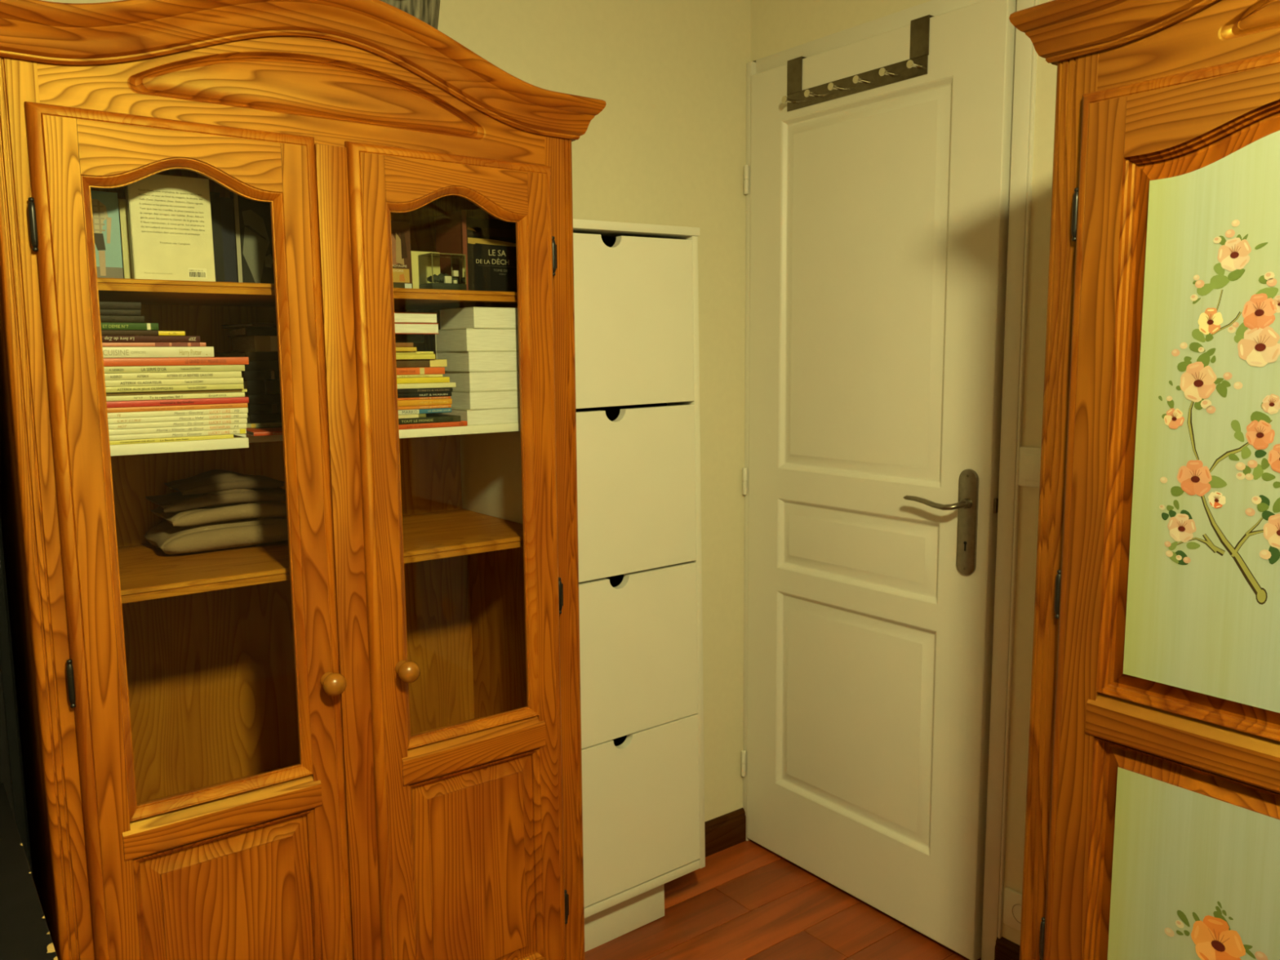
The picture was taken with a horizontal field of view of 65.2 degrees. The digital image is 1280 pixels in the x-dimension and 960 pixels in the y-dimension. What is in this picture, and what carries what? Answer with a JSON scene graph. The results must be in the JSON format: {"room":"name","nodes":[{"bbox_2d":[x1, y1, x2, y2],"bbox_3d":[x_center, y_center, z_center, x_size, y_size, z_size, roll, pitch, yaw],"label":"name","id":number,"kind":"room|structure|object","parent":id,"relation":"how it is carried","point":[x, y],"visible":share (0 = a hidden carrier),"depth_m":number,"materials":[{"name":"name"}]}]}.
{"room":"bedroom","nodes":[
{"label":"bedroom","id":0,"kind":"room"},
{"bbox_2d":[41,0,751,822],"bbox_3d":[-0.974,-0.111,1.772,3.340,2.600,0.100,-6,9,-37],"label":"wall","id":1,"kind":"structure","parent":0,"point":[667,146],"depth_m":2.47,"materials":[{"name":"beige paint"}]},
{"bbox_2d":[704,807,746,857],"bbox_3d":[-0.938,1.090,1.872,3.118,0.092,0.014,-6,9,-37],"label":"baseboard","id":2,"kind":"structure","parent":1,"relation":"attached to","point":[727,830],"depth_m":2.75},
{"bbox_2d":[584,840,981,959],"bbox_3d":[0.042,1.317,0.621,3.340,0.060,3.420,-6,9,-37],"label":"floor","id":3,"kind":"structure","parent":0,"point":[748,901],"depth_m":2.39,"materials":[{"name":"brown wood"}]},
{"bbox_2d":[0,517,32,875],"bbox_3d":[-1.102,0.419,1.381,0.400,1.550,0.420,-6,9,-37],"label":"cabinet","id":4,"kind":"object","parent":3,"relation":"on","point":[11,774],"visible":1,"depth_m":1.34,"materials":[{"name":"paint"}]},
{"bbox_2d":[0,782,57,959],"bbox_3d":[-0.861,0.862,0.853,0.672,0.800,0.805,-6,9,-37],"label":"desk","id":5,"kind":"object","parent":3,"relation":"on","point":[24,933],"visible":1,"depth_m":1.02,"materials":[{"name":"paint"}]},
{"bbox_2d":[0,0,606,959],"bbox_3d":[-0.562,0.209,1.710,0.935,1.874,0.502,-6,9,-37],"label":"bookcase","id":6,"kind":"object","parent":3,"relation":"on","point":[356,735],"visible":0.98,"depth_m":1.52,"materials":[{"name":"brown wood"}]},
{"bbox_2d":[90,191,123,278],"bbox_3d":[-0.744,-0.333,1.369,0.059,0.119,0.013,-6,9,-37],"label":"book","id":7,"kind":"object","parent":6,"relation":"on","point":[105,214],"visible":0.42,"depth_m":1.37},
{"bbox_2d":[91,199,107,233],"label":"print","id":8,"kind":"object","parent":7,"relation":"attached to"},
{"bbox_2d":[96,266,123,278],"bbox_3d":[-0.740,-0.283,1.371,0.059,0.018,0.001,-6,9,-37],"label":"print","id":9,"kind":"object","parent":7,"relation":"attached to","point":[111,272],"depth_m":1.38},
{"bbox_2d":[117,198,132,278],"bbox_3d":[-0.742,-0.337,1.428,0.014,0.112,0.090,-6,9,-37],"label":"book","id":10,"kind":"object","parent":6,"relation":"on","point":[124,234],"visible":0.23,"depth_m":1.39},
{"bbox_2d":[124,173,215,281],"bbox_3d":[-0.661,-0.353,1.410,0.106,0.146,0.020,-6,9,-37],"label":"book","id":11,"kind":"object","parent":6,"relation":"on","point":[170,228],"visible":1,"depth_m":1.40,"materials":[{"name":"paper"}]},
{"bbox_2d":[109,434,233,444],"bbox_3d":[-0.748,-0.063,1.453,0.246,0.006,0.210,-6,9,-37],"label":"book","id":12,"kind":"object","parent":6,"relation":"on","point":[225,436],"visible":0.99,"depth_m":1.39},
{"bbox_2d":[109,428,246,440],"bbox_3d":[-0.741,-0.070,1.458,0.264,0.007,0.210,-6,9,-37],"label":"book","id":13,"kind":"object","parent":12,"relation":"on","point":[237,431],"visible":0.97,"depth_m":1.40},
{"bbox_2d":[108,423,246,435],"bbox_3d":[-0.740,-0.077,1.457,0.265,0.007,0.210,-6,9,-37],"label":"book","id":14,"kind":"object","parent":13,"relation":"on","point":[230,426],"visible":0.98,"depth_m":1.40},
{"bbox_2d":[108,417,247,429],"bbox_3d":[-0.740,-0.085,1.457,0.266,0.007,0.210,-6,9,-37],"label":"book","id":15,"kind":"object","parent":14,"relation":"on","point":[240,420],"visible":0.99,"depth_m":1.40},
{"bbox_2d":[107,413,247,424],"bbox_3d":[-0.740,-0.092,1.456,0.267,0.007,0.210,-6,9,-37],"label":"book","id":16,"kind":"object","parent":15,"relation":"on","point":[234,415],"visible":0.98,"depth_m":1.40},
{"bbox_2d":[107,407,248,418],"bbox_3d":[-0.739,-0.100,1.455,0.268,0.008,0.210,-6,9,-37],"label":"book","id":17,"kind":"object","parent":16,"relation":"on","point":[243,410],"visible":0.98,"depth_m":1.40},
{"bbox_2d":[106,403,247,413],"bbox_3d":[-0.739,-0.107,1.454,0.268,0.006,0.210,-6,9,-37],"label":"book","id":18,"kind":"object","parent":17,"relation":"on","point":[112,410],"visible":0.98,"depth_m":1.39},
{"bbox_2d":[106,396,248,408],"bbox_3d":[-0.739,-0.115,1.454,0.270,0.008,0.210,-6,9,-37],"label":"book","id":19,"kind":"object","parent":18,"relation":"on","point":[241,399],"visible":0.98,"depth_m":1.39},
{"bbox_2d":[106,391,244,401],"bbox_3d":[-0.741,-0.123,1.452,0.265,0.007,0.210,-6,9,-37],"label":"book","id":20,"kind":"object","parent":19,"relation":"on","point":[234,394],"visible":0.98,"depth_m":1.39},
{"bbox_2d":[106,388,247,395],"bbox_3d":[-0.742,-0.129,1.457,0.270,0.004,0.210,-6,9,-37],"label":"book","id":21,"kind":"object","parent":20,"relation":"on","point":[243,389],"visible":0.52,"depth_m":1.40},
{"bbox_2d":[105,383,244,392],"bbox_3d":[-0.741,-0.134,1.450,0.264,0.008,0.210,-6,9,-37],"label":"book","id":22,"kind":"object","parent":21,"relation":"on","point":[220,386],"visible":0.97,"depth_m":1.39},
{"bbox_2d":[105,377,243,386],"bbox_3d":[-0.741,-0.143,1.449,0.264,0.009,0.210,-6,9,-37],"label":"book","id":23,"kind":"object","parent":22,"relation":"on","point":[114,383],"visible":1,"depth_m":1.39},
{"bbox_2d":[104,371,241,380],"bbox_3d":[-0.742,-0.151,1.447,0.262,0.009,0.210,-6,9,-37],"label":"book","id":24,"kind":"object","parent":23,"relation":"on","point":[147,375],"visible":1,"depth_m":1.39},
{"bbox_2d":[103,364,244,373],"bbox_3d":[-0.740,-0.161,1.447,0.267,0.009,0.210,-6,9,-37],"label":"book","id":25,"kind":"object","parent":24,"relation":"on","point":[133,369],"visible":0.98,"depth_m":1.39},
{"bbox_2d":[103,356,248,366],"bbox_3d":[-0.738,-0.171,1.448,0.273,0.011,0.210,-6,9,-37],"label":"book","id":26,"kind":"object","parent":25,"relation":"on","point":[126,362],"visible":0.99,"depth_m":1.39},
{"bbox_2d":[102,346,213,358],"bbox_3d":[-0.756,-0.182,1.432,0.226,0.015,0.210,-6,9,-37],"label":"book","id":27,"kind":"object","parent":26,"relation":"on","point":[108,352],"visible":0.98,"depth_m":1.37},
{"bbox_2d":[102,342,205,346],"bbox_3d":[-0.761,-0.192,1.428,0.216,0.006,0.210,-6,9,-37],"label":"book","id":28,"kind":"object","parent":27,"relation":"on","point":[104,344],"visible":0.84,"depth_m":1.37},
{"bbox_2d":[101,335,200,342],"bbox_3d":[-0.763,-0.199,1.425,0.209,0.009,0.210,-6,9,-37],"label":"book","id":29,"kind":"object","parent":28,"relation":"on","point":[105,339],"visible":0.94,"depth_m":1.37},
{"bbox_2d":[101,329,168,335],"bbox_3d":[-0.780,-0.206,1.412,0.168,0.007,0.210,-6,9,-37],"label":"book","id":30,"kind":"object","parent":29,"relation":"on","point":[104,332],"visible":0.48,"depth_m":1.35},
{"bbox_2d":[100,322,158,330],"bbox_3d":[-0.785,-0.213,1.407,0.156,0.010,0.210,-6,9,-37],"label":"book","id":31,"kind":"object","parent":30,"relation":"on","point":[104,326],"visible":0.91,"depth_m":1.35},
{"bbox_2d":[100,315,144,323],"bbox_3d":[-0.791,-0.222,1.400,0.139,0.009,0.210,-6,9,-37],"label":"book","id":32,"kind":"object","parent":31,"relation":"on","point":[104,318],"visible":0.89,"depth_m":1.34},
{"bbox_2d":[99,309,141,315],"bbox_3d":[-0.793,-0.231,1.398,0.135,0.008,0.210,-6,9,-37],"label":"book","id":33,"kind":"object","parent":32,"relation":"on","point":[102,312],"visible":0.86,"depth_m":1.34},
{"bbox_2d":[98,301,141,309],"bbox_3d":[-0.793,-0.240,1.397,0.136,0.010,0.210,-6,9,-37],"label":"book","id":34,"kind":"object","parent":33,"relation":"on","point":[103,304],"visible":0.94,"depth_m":1.34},
{"bbox_2d":[143,516,288,554],"bbox_3d":[-0.712,0.084,1.714,0.229,0.053,0.165,-6,9,-37],"label":"folded blanket","id":35,"kind":"object","parent":6,"relation":"on","point":[171,540],"visible":0.69,"depth_m":1.65,"materials":[{"name":"beige fabric"}]},
{"bbox_2d":[151,502,286,526],"bbox_3d":[-0.710,0.044,1.716,0.209,0.039,0.155,-6,9,-37],"label":"folded blanket","id":36,"kind":"object","parent":35,"relation":"on","point":[221,513],"visible":0.71,"depth_m":1.65,"materials":[{"name":"beige fabric"}]},
{"bbox_2d":[145,487,285,512],"bbox_3d":[-0.716,0.021,1.711,0.219,0.035,0.147,-6,9,-37],"label":"folded blanket","id":37,"kind":"object","parent":36,"relation":"on","point":[175,501],"visible":0.67,"depth_m":1.66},
{"bbox_2d":[164,469,284,495],"bbox_3d":[-0.712,-0.001,1.713,0.168,0.029,0.135,-6,9,-37],"label":"folded blanket","id":38,"kind":"object","parent":37,"relation":"on","point":[216,480],"visible":0.98,"depth_m":1.68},
{"bbox_2d":[209,191,224,281],"bbox_3d":[-0.657,-0.361,1.516,0.023,0.135,0.090,-6,9,-37],"label":"book","id":39,"kind":"object","parent":6,"relation":"on","point":[215,200],"visible":0.15,"depth_m":1.48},
{"bbox_2d":[219,197,237,282],"bbox_3d":[-0.645,-0.361,1.538,0.020,0.130,0.090,-6,9,-37],"label":"book","id":40,"kind":"object","parent":6,"relation":"on","point":[226,203],"visible":0.29,"depth_m":1.50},
{"bbox_2d":[230,191,274,283],"bbox_3d":[-0.573,-0.370,1.552,0.107,0.142,0.019,-6,9,-37],"label":"book","id":41,"kind":"object","parent":6,"relation":"on","point":[252,219],"visible":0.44,"depth_m":1.53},
{"bbox_2d":[243,225,266,239],"bbox_3d":[-0.589,-0.378,1.528,0.035,0.020,0.001,-6,9,-37],"label":"print","id":42,"kind":"object","parent":41,"relation":"attached to","point":[246,226],"depth_m":1.53},
{"bbox_2d":[241,209,269,283],"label":"print","id":43,"kind":"object","parent":41,"relation":"attached to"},
{"bbox_2d":[244,426,282,435],"bbox_3d":[-0.600,-0.080,1.612,0.072,0.006,0.140,-5,9,-33],"label":"book","id":44,"kind":"object","parent":6,"relation":"on","point":[250,431],"visible":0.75,"depth_m":1.56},
{"bbox_2d":[253,426,282,428],"bbox_3d":[-0.618,-0.091,1.699,0.105,0.007,0.140,-6,9,-37],"label":"book","id":45,"kind":"object","parent":6,"relation":"on","point":[278,426],"visible":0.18,"depth_m":1.63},
{"bbox_2d":[246,422,281,427],"bbox_3d":[-0.632,-0.098,1.703,0.130,0.007,0.140,-6,9,-37],"label":"book","id":46,"kind":"object","parent":45,"relation":"on","point":[275,424],"visible":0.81,"depth_m":1.63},
{"bbox_2d":[246,413,281,423],"bbox_3d":[-0.628,-0.110,1.705,0.110,0.015,0.140,-6,9,-37],"label":"book","id":47,"kind":"object","parent":46,"relation":"on","point":[272,417],"visible":0.29,"depth_m":1.63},
{"bbox_2d":[247,403,281,414],"bbox_3d":[-0.632,-0.125,1.700,0.112,0.016,0.140,-7,9,-40],"label":"book","id":48,"kind":"object","parent":47,"relation":"on","point":[268,408],"visible":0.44,"depth_m":1.63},
{"bbox_2d":[244,394,280,404],"bbox_3d":[-0.626,-0.141,1.703,0.110,0.015,0.140,-6,9,-35],"label":"book","id":49,"kind":"object","parent":48,"relation":"on","point":[262,398],"visible":0.29,"depth_m":1.63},
{"bbox_2d":[243,379,279,395],"bbox_3d":[-0.631,-0.160,1.697,0.107,0.024,0.140,-6,9,-37],"label":"book","id":50,"kind":"object","parent":49,"relation":"on","point":[255,387],"visible":0.35,"depth_m":1.62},
{"bbox_2d":[241,369,279,380],"bbox_3d":[-0.633,-0.179,1.693,0.116,0.015,0.140,-6,9,-39],"label":"book","id":51,"kind":"object","parent":50,"relation":"on","point":[246,375],"visible":0.47,"depth_m":1.62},
{"bbox_2d":[244,360,279,370],"bbox_3d":[-0.629,-0.194,1.694,0.114,0.016,0.140,-5,9,-34],"label":"book","id":52,"kind":"object","parent":51,"relation":"on","point":[273,365],"visible":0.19,"depth_m":1.62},
{"bbox_2d":[215,351,278,360],"bbox_3d":[-0.634,-0.209,1.689,0.112,0.014,0.140,-7,10,-41],"label":"book","id":53,"kind":"object","parent":52,"relation":"on","point":[252,356],"visible":0.36,"depth_m":1.62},
{"bbox_2d":[230,335,278,352],"bbox_3d":[-0.626,-0.230,1.693,0.091,0.026,0.140,-6,9,-37],"label":"book","id":54,"kind":"object","parent":53,"relation":"on","point":[251,343],"visible":0.47,"depth_m":1.63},
{"bbox_2d":[227,326,277,337],"bbox_3d":[-0.624,-0.250,1.692,0.110,0.014,0.140,-5,9,-33],"label":"book","id":55,"kind":"object","parent":54,"relation":"on","point":[246,331],"visible":0.48,"depth_m":1.62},
{"bbox_2d":[391,220,413,288],"bbox_3d":[-0.397,-0.365,1.630,0.047,0.110,0.018,-6,9,-37],"label":"book","id":56,"kind":"object","parent":6,"relation":"on","point":[400,230],"visible":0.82,"depth_m":1.63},
{"bbox_2d":[391,233,399,265],"bbox_3d":[-0.398,-0.373,1.619,0.022,0.052,0.001,-6,7,-37],"label":"print","id":57,"kind":"object","parent":56,"relation":"attached to","point":[393,242],"depth_m":1.62},
{"bbox_2d":[395,233,404,265],"bbox_3d":[-0.390,-0.375,1.625,0.014,0.052,0.001,-6,7,-37],"label":"print","id":58,"kind":"object","parent":56,"relation":"attached to","point":[398,251],"depth_m":1.62},
{"bbox_2d":[380,0,439,29],"bbox_3d":[-0.453,-0.729,1.704,0.239,0.262,0.249,-6,9,-37],"label":"fabric basket","id":59,"kind":"object","parent":6,"relation":"on","point":[427,11],"visible":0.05,"depth_m":1.65,"materials":[{"name":"grey fabric"}]},
{"bbox_2d":[410,250,439,288],"bbox_3d":[-0.365,-0.350,1.683,0.058,0.066,0.012,-6,9,-37],"label":"book","id":60,"kind":"object","parent":6,"relation":"on","point":[425,262],"visible":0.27,"depth_m":1.68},
{"bbox_2d":[398,420,467,429],"bbox_3d":[-0.424,-0.093,1.670,0.214,0.008,0.170,-6,9,-37],"label":"book","id":61,"kind":"object","parent":6,"relation":"on","point":[411,426],"visible":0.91,"depth_m":1.63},
{"bbox_2d":[398,413,461,424],"bbox_3d":[-0.429,-0.101,1.665,0.202,0.009,0.170,-6,9,-37],"label":"book","id":62,"kind":"object","parent":61,"relation":"on","point":[430,417],"visible":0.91,"depth_m":1.63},
{"bbox_2d":[398,413,426,418],"bbox_3d":[-0.449,-0.107,1.649,0.128,0.006,0.170,-6,9,-37],"label":"book","id":63,"kind":"object","parent":62,"relation":"on","point":[408,415],"visible":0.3,"depth_m":1.61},
{"bbox_2d":[398,407,451,414],"bbox_3d":[-0.435,-0.116,1.659,0.186,0.007,0.170,-6,9,-37],"label":"book","id":64,"kind":"object","parent":63,"relation":"on","point":[432,410],"visible":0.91,"depth_m":1.62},
{"bbox_2d":[398,404,450,409],"bbox_3d":[-0.436,-0.122,1.657,0.185,0.005,0.170,-6,9,-37],"label":"book","id":65,"kind":"object","parent":64,"relation":"on","point":[411,407],"visible":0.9,"depth_m":1.62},
{"bbox_2d":[397,398,452,406],"bbox_3d":[-0.435,-0.130,1.657,0.187,0.010,0.170,-6,9,-37],"label":"book","id":66,"kind":"object","parent":65,"relation":"on","point":[442,401],"visible":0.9,"depth_m":1.62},
{"bbox_2d":[397,395,450,399],"bbox_3d":[-0.436,-0.136,1.656,0.185,0.003,0.170,-6,9,-37],"label":"book","id":67,"kind":"object","parent":66,"relation":"on","point":[446,397],"visible":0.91,"depth_m":1.62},
{"bbox_2d":[397,391,451,398],"bbox_3d":[-0.435,-0.142,1.655,0.187,0.007,0.170,-6,9,-37],"label":"book","id":68,"kind":"object","parent":67,"relation":"on","point":[436,393],"visible":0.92,"depth_m":1.61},
{"bbox_2d":[397,387,453,393],"bbox_3d":[-0.434,-0.149,1.655,0.189,0.007,0.170,-6,9,-37],"label":"book","id":69,"kind":"object","parent":68,"relation":"on","point":[429,389],"visible":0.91,"depth_m":1.61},
{"bbox_2d":[396,382,455,389],"bbox_3d":[-0.432,-0.157,1.656,0.195,0.008,0.170,-6,9,-37],"label":"book","id":70,"kind":"object","parent":69,"relation":"on","point":[451,384],"visible":0.42,"depth_m":1.62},
{"bbox_2d":[396,376,449,383],"bbox_3d":[-0.437,-0.165,1.652,0.184,0.009,0.170,-6,9,-37],"label":"book","id":71,"kind":"object","parent":70,"relation":"on","point":[416,380],"visible":0.31,"depth_m":1.61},
{"bbox_2d":[396,373,442,377],"bbox_3d":[-0.441,-0.171,1.647,0.172,0.004,0.170,-6,9,-37],"label":"book","id":72,"kind":"object","parent":71,"relation":"on","point":[433,375],"visible":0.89,"depth_m":1.61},
{"bbox_2d":[396,367,444,374],"bbox_3d":[-0.440,-0.179,1.647,0.176,0.011,0.170,-6,9,-37],"label":"book","id":73,"kind":"object","parent":72,"relation":"on","point":[400,371],"visible":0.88,"depth_m":1.61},
{"bbox_2d":[395,359,447,367],"bbox_3d":[-0.442,-0.193,1.657,0.185,0.013,0.170,-6,9,-37],"label":"book","id":74,"kind":"object","parent":73,"relation":"on","point":[402,362],"visible":0.47,"depth_m":1.62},
{"bbox_2d":[395,354,435,359],"bbox_3d":[-0.448,-0.202,1.644,0.162,0.008,0.170,-6,9,-37],"label":"book","id":75,"kind":"object","parent":74,"relation":"on","point":[398,357],"visible":0.23,"depth_m":1.60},
{"bbox_2d":[395,351,433,354],"bbox_3d":[-0.450,-0.208,1.644,0.160,0.004,0.170,-6,9,-37],"label":"book","id":76,"kind":"object","parent":75,"relation":"on","point":[427,352],"visible":0.23,"depth_m":1.61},
{"bbox_2d":[395,346,417,351],"bbox_3d":[-0.459,-0.212,1.629,0.128,0.007,0.170,-6,9,-37],"label":"book","id":77,"kind":"object","parent":76,"relation":"on","point":[397,348],"visible":0.21,"depth_m":1.59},
{"bbox_2d":[395,342,413,346],"bbox_3d":[-0.467,-0.220,1.637,0.128,0.007,0.170,-6,9,-37],"label":"book","id":78,"kind":"object","parent":77,"relation":"on","point":[397,344],"visible":0.21,"depth_m":1.60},
{"bbox_2d":[395,333,423,342],"bbox_3d":[-0.467,-0.233,1.658,0.155,0.013,0.170,-6,9,-37],"label":"book","id":79,"kind":"object","parent":78,"relation":"on","point":[399,338],"visible":0.23,"depth_m":1.62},
{"bbox_2d":[395,323,439,334],"bbox_3d":[-0.444,-0.246,1.637,0.168,0.017,0.170,-6,9,-37],"label":"book","id":80,"kind":"object","parent":79,"relation":"on","point":[400,328],"visible":0.34,"depth_m":1.60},
{"bbox_2d":[394,312,437,323],"bbox_3d":[-0.445,-0.262,1.634,0.166,0.016,0.170,-6,9,-37],"label":"book","id":81,"kind":"object","parent":80,"relation":"on","point":[399,317],"visible":0.23,"depth_m":1.59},
{"bbox_2d":[417,252,466,290],"bbox_3d":[-0.330,-0.345,1.670,0.062,0.060,0.052,-6,9,-37],"label":"display case","id":82,"kind":"object","parent":6,"relation":"on","point":[457,281],"visible":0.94,"depth_m":1.67,"materials":[{"name":"clear glass"}]},
{"bbox_2d":[434,209,468,290],"bbox_3d":[-0.328,-0.392,1.737,0.010,0.136,0.100,-6,9,-37],"label":"book","id":83,"kind":"object","parent":6,"relation":"on","point":[451,230],"visible":0.52,"depth_m":1.72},
{"bbox_2d":[436,407,519,426],"bbox_3d":[-0.254,-0.117,1.769,0.174,0.027,0.120,-6,9,-36],"label":"book","id":84,"kind":"object","parent":6,"relation":"on","point":[496,415],"visible":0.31,"depth_m":1.70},
{"bbox_2d":[449,390,519,409],"bbox_3d":[-0.253,-0.145,1.766,0.169,0.030,0.120,-6,9,-37],"label":"book","id":85,"kind":"object","parent":84,"relation":"on","point":[505,398],"visible":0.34,"depth_m":1.70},
{"bbox_2d":[442,370,519,391],"bbox_3d":[-0.252,-0.176,1.763,0.168,0.033,0.120,-6,9,-37],"label":"book","id":86,"kind":"object","parent":85,"relation":"on","point":[466,381],"visible":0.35,"depth_m":1.69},
{"bbox_2d":[435,351,519,371],"bbox_3d":[-0.253,-0.209,1.758,0.169,0.034,0.120,-6,9,-37],"label":"book","id":87,"kind":"object","parent":86,"relation":"on","point":[468,361],"visible":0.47,"depth_m":1.69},
{"bbox_2d":[435,328,518,351],"bbox_3d":[-0.254,-0.245,1.753,0.171,0.038,0.120,-6,9,-36],"label":"book","id":88,"kind":"object","parent":87,"relation":"on","point":[461,340],"visible":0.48,"depth_m":1.69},
{"bbox_2d":[440,306,518,329],"bbox_3d":[-0.250,-0.281,1.752,0.158,0.035,0.120,-6,9,-38],"label":"book","id":89,"kind":"object","parent":88,"relation":"on","point":[470,317],"visible":0.57,"depth_m":1.69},
{"bbox_2d":[466,217,517,292],"bbox_3d":[-0.251,-0.392,1.762,0.131,0.128,0.021,-6,9,-37],"label":"book","id":90,"kind":"object","parent":6,"relation":"on","point":[491,251],"visible":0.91,"depth_m":1.74,"materials":[{"name":"paper"}]},
{"bbox_2d":[467,227,515,238],"bbox_3d":[-0.246,-0.431,1.748,0.122,0.015,0.001,-6,9,-37],"label":"print","id":91,"kind":"object","parent":90,"relation":"attached to","point":[487,232],"depth_m":1.75},
{"bbox_2d":[467,237,515,246],"bbox_3d":[-0.252,-0.414,1.746,0.107,0.011,0.001,-6,9,-37],"label":"print","id":92,"kind":"object","parent":90,"relation":"attached to","point":[470,240],"depth_m":1.74},
{"bbox_2d":[573,218,705,951],"bbox_3d":[-0.103,0.260,2.268,0.478,1.626,0.206,-7,10,-37],"label":"cabinet","id":93,"kind":"object","parent":3,"relation":"on","point":[636,292],"visible":0.65,"depth_m":2.21,"materials":[{"name":"white laminate"}]},
{"bbox_2d":[1008,0,1279,959],"bbox_3d":[1.103,0.257,1.074,0.672,1.911,1.243,-6,9,-37],"label":"armoire","id":94,"kind":"object","parent":3,"relation":"on","point":[1152,829],"visible":1,"depth_m":1.20,"materials":[{"name":"brown wood"}]},
{"bbox_2d":[1164,408,1184,429],"bbox_3d":[0.627,-0.072,1.175,0.001,0.025,0.024,-6,9,-37],"label":"flower","id":95,"kind":"object","parent":94,"relation":"on","point":[1174,418],"depth_m":1.18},
{"bbox_2d":[1167,513,1196,542],"bbox_3d":[0.638,0.057,1.179,0.001,0.034,0.033,-6,9,-37],"label":"flower","id":96,"kind":"object","parent":94,"relation":"on","point":[1181,527],"depth_m":1.18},
{"bbox_2d":[1177,459,1211,496],"bbox_3d":[0.643,-0.003,1.163,0.001,0.042,0.039,-6,9,-37],"label":"flower","id":97,"kind":"object","parent":94,"relation":"on","point":[1193,476],"depth_m":1.16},
{"bbox_2d":[1179,361,1216,402],"bbox_3d":[0.641,-0.113,1.151,0.001,0.046,0.040,-6,9,-37],"label":"flower","id":98,"kind":"object","parent":94,"relation":"on","point":[1197,380],"depth_m":1.15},
{"bbox_2d":[1197,307,1222,334],"bbox_3d":[0.646,-0.180,1.135,0.001,0.030,0.027,-6,9,-37],"label":"flower","id":99,"kind":"object","parent":94,"relation":"on","point":[1210,320],"depth_m":1.14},
{"bbox_2d":[1208,491,1225,508],"bbox_3d":[0.660,0.023,1.145,0.001,0.020,0.019,-6,9,-37],"label":"flower","id":100,"kind":"object","parent":94,"relation":"on","point":[1216,500],"depth_m":1.15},
{"bbox_2d":[1191,915,1245,959],"bbox_3d":[0.684,0.550,1.186,0.001,0.066,0.061,-6,9,-37],"label":"flower","id":101,"kind":"object","parent":94,"relation":"on","point":[1213,937],"depth_m":1.18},
{"bbox_2d":[1217,237,1251,271],"bbox_3d":[0.658,-0.250,1.109,0.001,0.037,0.035,-6,9,-37],"label":"flower","id":102,"kind":"object","parent":94,"relation":"on","point":[1233,254],"depth_m":1.11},
{"bbox_2d":[1237,325,1279,367],"bbox_3d":[0.679,-0.147,1.097,0.001,0.047,0.045,-6,9,-37],"label":"flower","id":103,"kind":"object","parent":94,"relation":"on","point":[1258,346],"depth_m":1.10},
{"bbox_2d":[1242,293,1276,329],"bbox_3d":[0.677,-0.184,1.094,0.001,0.040,0.035,-6,9,-37],"label":"flower","id":104,"kind":"object","parent":94,"relation":"on","point":[1259,309],"depth_m":1.09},
{"bbox_2d":[1245,419,1275,449],"bbox_3d":[0.683,-0.050,1.104,0.001,0.033,0.030,-6,9,-37],"label":"flower","id":105,"kind":"object","parent":94,"relation":"on","point":[1260,433],"depth_m":1.10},
{"bbox_2d":[1261,394,1279,414],"bbox_3d":[0.689,-0.083,1.092,0.001,0.022,0.020,-6,9,-37],"label":"flower","id":106,"kind":"object","parent":94,"relation":"on","point":[1270,403],"depth_m":1.09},
{"bbox_2d":[1263,513,1279,549],"bbox_3d":[0.700,0.056,1.096,0.001,0.039,0.034,-6,9,-37],"label":"flower","id":107,"kind":"object","parent":94,"relation":"on","point":[1271,521],"depth_m":1.10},
{"bbox_2d":[1267,444,1279,473],"bbox_3d":[0.699,-0.024,1.087,0.001,0.034,0.031,-6,9,-37],"label":"flower","id":108,"kind":"object","parent":94,"relation":"on","point":[1273,450],"depth_m":1.10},
{"bbox_2d":[751,0,1057,945],"bbox_3d":[1.335,-0.080,1.381,0.100,2.600,3.320,-6,9,-37],"label":"wall","id":109,"kind":"structure","parent":0,"point":[776,25],"depth_m":2.07,"materials":[{"name":"beige paint"}]},
{"bbox_2d":[741,0,1017,959],"bbox_3d":[0.496,0.022,2.371,0.104,2.038,0.749,-6,9,-37],"label":"door","id":110,"kind":"structure","parent":109,"relation":"in","point":[879,216],"depth_m":2.31,"materials":[{"name":"white paint"}]},
{"bbox_2d":[781,14,933,111],"bbox_3d":[0.487,-0.938,2.275,0.084,0.119,0.413,-6,9,-37],"label":"hook rack","id":111,"kind":"object","parent":110,"relation":"hanging from","point":[796,98],"visible":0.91,"depth_m":2.24,"materials":[{"name":"metal"}]},
{"bbox_2d":[742,0,1039,959],"bbox_3d":[0.568,0.002,2.395,0.116,2.094,0.803,-6,9,-37],"label":"trim","id":112,"kind":"structure","parent":109,"relation":"attached to","point":[1025,54],"depth_m":2.10,"materials":[{"name":"white paint"}]},
{"bbox_2d":[994,936,1019,959],"bbox_3d":[1.510,1.152,1.223,0.014,0.092,2.424,-6,9,-37],"label":"baseboard","id":113,"kind":"structure","parent":109,"relation":"attached to","point":[1005,948],"depth_m":2.15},
{"bbox_2d":[1003,887,1022,931],"bbox_3d":[0.810,0.919,2.122,0.011,0.082,0.084,-6,9,-37],"label":"power outlet","id":114,"kind":"object","parent":109,"relation":"attached to","point":[1012,899],"visible":0.47,"depth_m":2.13,"materials":[{"name":"white plastic"}]},
{"bbox_2d":[1018,446,1040,488],"bbox_3d":[0.798,-0.024,2.007,0.012,0.080,0.082,-6,9,-37],"label":"light switch","id":115,"kind":"object","parent":109,"relation":"attached to","point":[1029,457],"visible":0.52,"depth_m":2.02,"materials":[{"name":"white plastic"}]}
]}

